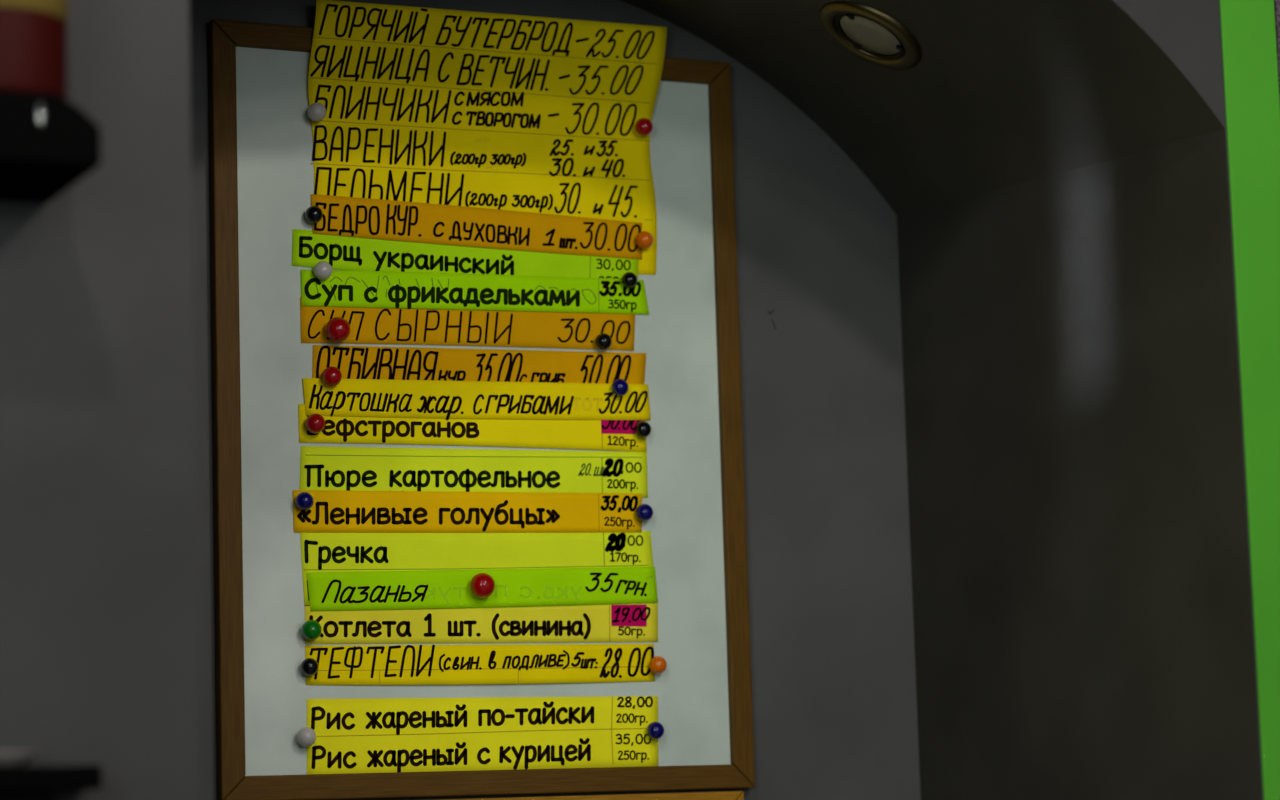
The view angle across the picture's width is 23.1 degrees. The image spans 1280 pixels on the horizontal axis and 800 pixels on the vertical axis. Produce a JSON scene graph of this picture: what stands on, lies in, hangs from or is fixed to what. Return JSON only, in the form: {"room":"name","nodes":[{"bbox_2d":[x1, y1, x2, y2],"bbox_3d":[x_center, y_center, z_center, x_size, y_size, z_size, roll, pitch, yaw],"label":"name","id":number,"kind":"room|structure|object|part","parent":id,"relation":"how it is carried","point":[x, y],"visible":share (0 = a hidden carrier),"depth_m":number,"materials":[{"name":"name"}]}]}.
{"room":"cafe","nodes":[
{"label":"cafe","id":0,"kind":"room"},
{"bbox_2d":[189,0,920,799],"bbox_3d":[-0.166,0.687,3.636,1.158,2.448,0.001,2,-8,-25],"label":"wall","id":1,"kind":"structure","parent":0,"point":[833,675],"depth_m":3.90,"materials":[{"name":"grey paint"}]},
{"bbox_2d":[208,0,754,799],"bbox_3d":[-0.179,-0.002,3.710,0.674,0.934,0.033,2,-8,-25],"label":"whiteboard","id":2,"kind":"object","parent":1,"relation":"attached to","point":[261,170],"depth_m":3.70,"materials":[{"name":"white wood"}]},
{"bbox_3d":[-0.473,0.006,3.576,0.029,0.897,0.020,2,-8,-25],"label":"frame rail","id":3,"kind":"part","parent":2,"relation":"part of","materials":[{"name":"brown wood"}]},
{"bbox_2d":[295,492,313,509],"bbox_3d":[-0.385,0.116,3.588,0.021,0.021,0.021,2,-8,-25],"label":"magnet","id":4,"kind":"object","parent":2,"relation":"attached to","point":[304,500],"visible":1,"depth_m":3.58,"materials":[{"name":"blue plastic"}]},
{"bbox_2d":[297,727,315,746],"bbox_3d":[-0.379,0.383,3.551,0.022,0.022,0.022,2,-8,-25],"label":"magnet","id":5,"kind":"object","parent":2,"relation":"attached to","point":[306,736],"visible":1,"depth_m":3.54,"materials":[{"name":"grey plastic"}]},
{"bbox_2d":[300,658,318,675],"bbox_3d":[-0.377,0.304,3.564,0.021,0.021,0.021,2,-8,-25],"label":"magnet","id":6,"kind":"object","parent":2,"relation":"attached to","point":[309,666],"visible":1,"depth_m":3.56,"materials":[{"name":"black plastic"}]},
{"bbox_2d":[301,620,321,639],"bbox_3d":[-0.375,0.263,3.570,0.023,0.023,0.023,2,-8,-25],"label":"magnet","id":7,"kind":"object","parent":2,"relation":"attached to","point":[311,629],"visible":1,"depth_m":3.56,"materials":[{"name":"green plastic"}]},
{"bbox_2d":[305,206,322,222],"bbox_3d":[-0.379,-0.216,3.639,0.021,0.021,0.021,2,-8,-25],"label":"magnet","id":8,"kind":"object","parent":2,"relation":"attached to","point":[313,214],"visible":1,"depth_m":3.63,"materials":[{"name":"black plastic"}]},
{"bbox_2d":[305,413,325,433],"bbox_3d":[-0.374,0.027,3.605,0.023,0.023,0.023,2,-8,-25],"label":"magnet","id":9,"kind":"object","parent":2,"relation":"attached to","point":[315,423],"visible":1,"depth_m":3.60,"materials":[{"name":"red plastic"}]},
{"bbox_2d":[308,103,325,120],"bbox_3d":[-0.377,-0.336,3.650,0.022,0.022,0.022,2,-8,-25],"label":"magnet","id":10,"kind":"object","parent":2,"relation":"attached to","point":[316,111],"visible":1,"depth_m":3.64,"materials":[{"name":"grey plastic"}]},
{"bbox_2d":[314,261,331,279],"bbox_3d":[-0.368,-0.150,3.634,0.022,0.022,0.022,2,-8,-25],"label":"magnet","id":11,"kind":"object","parent":2,"relation":"attached to","point":[322,270],"visible":1,"depth_m":3.63,"materials":[{"name":"grey plastic"}]},
{"bbox_2d":[322,367,341,385],"bbox_3d":[-0.356,-0.027,3.621,0.023,0.023,0.023,2,-8,-25],"label":"magnet","id":12,"kind":"object","parent":2,"relation":"attached to","point":[331,376],"visible":1,"depth_m":3.61,"materials":[{"name":"red plastic"}]},
{"bbox_2d":[325,317,350,341],"bbox_3d":[-0.350,-0.082,3.628,0.029,0.029,0.029,2,-8,-25],"label":"magnet","id":13,"kind":"object","parent":2,"relation":"attached to","point":[337,329],"visible":1,"depth_m":3.62,"materials":[{"name":"red plastic"}]},
{"bbox_3d":[-0.203,-0.166,3.728,0.447,0.052,0.001,2,-8,-25],"label":"paper strip","id":14,"kind":"part","parent":2,"relation":"part of","materials":[{"name":"green paper"}]},
{"bbox_3d":[-0.197,0.133,3.687,0.444,0.052,0.001,2,-8,-25],"label":"paper strip","id":15,"kind":"part","parent":2,"relation":"part of","materials":[{"name":"orange paper"}]},
{"bbox_3d":[-0.199,-0.090,3.719,0.431,0.062,0.002,2,-8,-25],"label":"paper strip","id":16,"kind":"part","parent":2,"relation":"part of","materials":[{"name":"orange paper"}]},
{"bbox_3d":[-0.194,-0.416,3.771,0.671,0.029,0.020,2,-8,-25],"label":"frame rail","id":17,"kind":"part","parent":2,"relation":"part of","materials":[{"name":"brown wood"}]},
{"bbox_3d":[-0.193,0.031,3.703,0.444,0.051,0.001,2,-8,-25],"label":"paper strip","id":18,"kind":"part","parent":2,"relation":"part of","materials":[{"name":"yellow paper"}]},
{"bbox_3d":[-0.192,0.087,3.697,0.445,0.062,0.001,2,-8,-25],"label":"paper strip","id":19,"kind":"part","parent":2,"relation":"part of","materials":[{"name":"yellow paper"}]},
{"bbox_3d":[-0.191,-0.128,3.727,0.448,0.051,0.001,2,-8,-25],"label":"paper strip","id":20,"kind":"part","parent":2,"relation":"part of","materials":[{"name":"green paper"}]},
{"bbox_3d":[-0.190,-0.206,3.739,0.428,0.057,0.002,2,-8,-25],"label":"paper strip","id":21,"kind":"part","parent":2,"relation":"part of","materials":[{"name":"orange paper"}]},
{"bbox_3d":[-0.185,0.197,3.684,0.451,0.091,0.001,2,-8,-25],"label":"paper strip","id":22,"kind":"part","parent":2,"relation":"part of","materials":[{"name":"yellow paper"}]},
{"bbox_3d":[-0.188,0.000,3.709,0.445,0.051,0.001,2,-8,-25],"label":"paper strip","id":23,"kind":"part","parent":2,"relation":"part of","materials":[{"name":"yellow paper"}]},
{"bbox_3d":[-0.186,-0.034,3.717,0.431,0.059,0.001,2,-8,-25],"label":"paper strip","id":24,"kind":"part","parent":2,"relation":"part of","materials":[{"name":"orange paper"}]},
{"bbox_3d":[-0.182,0.310,3.668,0.442,0.047,0.003,2,-8,-25],"label":"paper strip","id":25,"kind":"part","parent":2,"relation":"part of","materials":[{"name":"yellow paper"}]},
{"bbox_3d":[-0.180,0.262,3.677,0.450,0.047,0.001,2,-8,-25],"label":"paper strip","id":26,"kind":"part","parent":2,"relation":"part of","materials":[{"name":"yellow paper"}]},
{"bbox_3d":[-0.180,0.221,3.681,0.446,0.054,0.001,2,-8,-25],"label":"paper strip","id":27,"kind":"part","parent":2,"relation":"part of","materials":[{"name":"green paper"}]},
{"bbox_2d":[470,573,494,597],"bbox_3d":[-0.184,0.217,3.664,0.030,0.030,0.030,2,-8,-25],"label":"magnet","id":28,"kind":"object","parent":2,"relation":"attached to","point":[482,585],"visible":1,"depth_m":3.65,"materials":[{"name":"red plastic"}]},
{"bbox_3d":[-0.178,0.393,3.659,0.446,0.092,0.001,2,-8,-25],"label":"paper strip","id":29,"kind":"part","parent":2,"relation":"part of","materials":[{"name":"yellow paper"}]},
{"bbox_3d":[-0.176,-0.310,3.751,0.464,0.313,0.022,2,-8,-25],"label":"paper strip","id":30,"kind":"part","parent":2,"relation":"part of","materials":[{"name":"yellow paper"}]},
{"bbox_3d":[-0.168,0.447,3.658,0.671,0.029,0.020,2,-8,-25],"label":"frame rail","id":31,"kind":"part","parent":2,"relation":"part of","materials":[{"name":"brown wood"}]},
{"bbox_2d":[424,575,652,603],"bbox_3d":[-0.118,0.225,3.710,0.297,0.036,0.001,2,-8,-25],"label":"print","id":32,"kind":"object","parent":2,"relation":"attached to","point":[438,589],"depth_m":3.71,"materials":[{"name":"green paper"}]},
{"bbox_2d":[573,397,602,410],"bbox_3d":[-0.064,0.005,3.768,0.042,0.016,0.001,2,-8,-25],"label":"print","id":33,"kind":"object","parent":2,"relation":"attached to","point":[579,403],"depth_m":3.77,"materials":[{"name":"yellow paper"}]},
{"bbox_2d":[595,333,611,349],"bbox_3d":[-0.044,-0.071,3.779,0.020,0.020,0.020,2,-8,-25],"label":"magnet","id":34,"kind":"object","parent":2,"relation":"attached to","point":[603,341],"visible":1,"depth_m":3.77,"materials":[{"name":"black plastic"}]},
{"bbox_2d":[611,379,628,395],"bbox_3d":[-0.024,-0.015,3.780,0.021,0.021,0.021,2,-8,-25],"label":"magnet","id":35,"kind":"object","parent":2,"relation":"attached to","point":[619,387],"visible":1,"depth_m":3.77,"materials":[{"name":"blue plastic"}]},
{"bbox_2d":[621,272,637,287],"bbox_3d":[-0.013,-0.146,3.805,0.020,0.020,0.020,2,-8,-25],"label":"magnet","id":36,"kind":"object","parent":2,"relation":"attached to","point":[629,279],"visible":1,"depth_m":3.80,"materials":[{"name":"black plastic"}]},
{"bbox_2d":[635,421,650,437],"bbox_3d":[0.004,0.036,3.786,0.020,0.020,0.020,2,-8,-25],"label":"magnet","id":37,"kind":"object","parent":2,"relation":"attached to","point":[643,428],"visible":1,"depth_m":3.78,"materials":[{"name":"black plastic"}]},
{"bbox_2d":[635,118,652,135],"bbox_3d":[0.005,-0.335,3.833,0.022,0.022,0.022,2,-8,-25],"label":"magnet","id":38,"kind":"object","parent":2,"relation":"attached to","point":[643,126],"visible":1,"depth_m":3.83,"materials":[{"name":"red plastic"}]},
{"bbox_2d":[636,231,652,248],"bbox_3d":[0.005,-0.195,3.820,0.022,0.022,0.022,2,-8,-25],"label":"magnet","id":39,"kind":"object","parent":2,"relation":"attached to","point":[644,239],"visible":1,"depth_m":3.81,"materials":[{"name":"orange plastic"}]},
{"bbox_2d":[636,504,652,520],"bbox_3d":[0.005,0.136,3.772,0.021,0.021,0.021,2,-8,-25],"label":"magnet","id":40,"kind":"object","parent":2,"relation":"attached to","point":[644,512],"visible":1,"depth_m":3.77,"materials":[{"name":"blue plastic"}]},
{"bbox_2d":[647,722,663,738],"bbox_3d":[0.018,0.395,3.741,0.021,0.021,0.021,2,-8,-25],"label":"magnet","id":41,"kind":"object","parent":2,"relation":"attached to","point":[655,730],"visible":1,"depth_m":3.73,"materials":[{"name":"blue plastic"}]},
{"bbox_2d":[649,656,666,673],"bbox_3d":[0.022,0.318,3.753,0.021,0.021,0.021,2,-8,-25],"label":"magnet","id":42,"kind":"object","parent":2,"relation":"attached to","point":[657,664],"visible":1,"depth_m":3.75,"materials":[{"name":"orange plastic"}]},
{"bbox_3d":[0.110,0.025,3.853,0.029,0.897,0.020,2,-8,-25],"label":"frame rail","id":43,"kind":"part","parent":2,"relation":"part of","materials":[{"name":"brown wood"}]},
{"bbox_2d":[440,791,743,799],"bbox_3d":[-0.164,0.760,3.614,0.654,0.596,0.020,2,-8,-25],"label":"framed board","id":44,"kind":"object","parent":1,"relation":"attached to","point":[728,795],"visible":1,"depth_m":3.73,"materials":[{"name":"orange wood"}]},
{"bbox_3d":[0.117,0.769,3.748,0.030,0.594,0.020,2,-8,-25],"label":"frame rail","id":45,"kind":"part","parent":44,"relation":"part of","materials":[{"name":"orange wood"}]},
{"bbox_2d":[0,0,1263,799],"bbox_3d":[0.307,0.303,3.133,4.800,3.050,0.001,2,-8,-25],"label":"wall","id":46,"kind":"structure","parent":0,"point":[98,644],"depth_m":2.80,"materials":[{"name":"grey paint"}]},
{"bbox_2d":[0,89,100,202],"bbox_3d":[-0.632,-0.221,2.659,0.308,0.061,0.177,2,-8,-25],"label":"wall shelf","id":47,"kind":"object","parent":46,"relation":"attached to","point":[48,144],"visible":1,"depth_m":2.63,"materials":[{"name":"black paint"}]},
{"bbox_2d":[0,0,67,99],"bbox_3d":[-0.558,-0.350,2.712,0.122,0.202,0.122,2,-8,-25],"label":"canister","id":48,"kind":"object","parent":47,"relation":"on","point":[33,39],"visible":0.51,"depth_m":2.66,"materials":[{"name":"red plastic"}]},
{"bbox_2d":[0,765,101,799],"bbox_3d":[-0.627,0.353,2.644,0.337,0.080,0.060,2,-8,-25],"label":"wall shelf","id":49,"kind":"object","parent":46,"relation":"attached to","point":[27,782],"visible":1,"depth_m":2.67,"materials":[{"name":"black paint"}]},
{"bbox_2d":[0,751,38,766],"bbox_3d":[-0.548,0.309,2.684,0.065,0.012,0.065,2,-8,-25],"label":"dish","id":50,"kind":"object","parent":49,"relation":"on","point":[7,758],"visible":0.98,"depth_m":2.67,"materials":[{"name":"grey ceramic"}]},
{"bbox_2d":[1274,0,1279,99],"bbox_3d":[1.054,0.327,3.486,0.746,3.050,0.004,2,-8,-25],"label":"trim","id":51,"kind":"structure","parent":46,"relation":"attached to","point":[1276,2],"depth_m":3.42,"materials":[{"name":"paint"}]},
{"bbox_2d":[620,0,1224,214],"bbox_3d":[-0.047,-0.418,3.461,1.158,0.311,0.702,2,-8,-25],"label":"ceiling","id":52,"kind":"structure","parent":0,"point":[1000,93],"depth_m":3.67,"materials":[{"name":"grey paint"}]},
{"bbox_2d":[819,1,921,69],"bbox_3d":[0.272,-0.431,3.686,0.116,0.074,0.132,2,-8,-25],"label":"recessed light","id":53,"kind":"object","parent":52,"relation":"in","point":[872,34],"visible":1,"depth_m":3.68,"materials":[{"name":"gold metal"}]},
{"bbox_2d":[835,13,904,58],"bbox_3d":[0.271,-0.430,3.686,0.080,0.050,0.091,2,-8,-25],"label":"bulb","id":54,"kind":"object","parent":53,"relation":"attached to","point":[869,35],"depth_m":3.68,"materials":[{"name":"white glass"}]},
{"bbox_3d":[0.272,-0.430,3.686,0.067,0.041,0.078,2,-8,-25],"label":"lamp glass","id":55,"kind":"part","parent":53,"relation":"part of","materials":[{"name":"beige glass"}]},
{"bbox_2d":[897,129,1261,799],"bbox_3d":[0.512,0.795,3.553,0.001,2.172,0.702,2,-8,-25],"label":"wall","id":56,"kind":"structure","parent":0,"point":[1081,594],"depth_m":3.60,"materials":[{"name":"grey paint"}]},
{"bbox_2d":[1219,0,1279,799],"bbox_3d":[0.684,0.315,3.311,0.072,3.050,0.003,2,-8,-25],"label":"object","id":57,"kind":"structure","parent":56,"relation":"attached to","point":[1248,33],"depth_m":3.36,"materials":[{"name":"green paint"}]}
]}

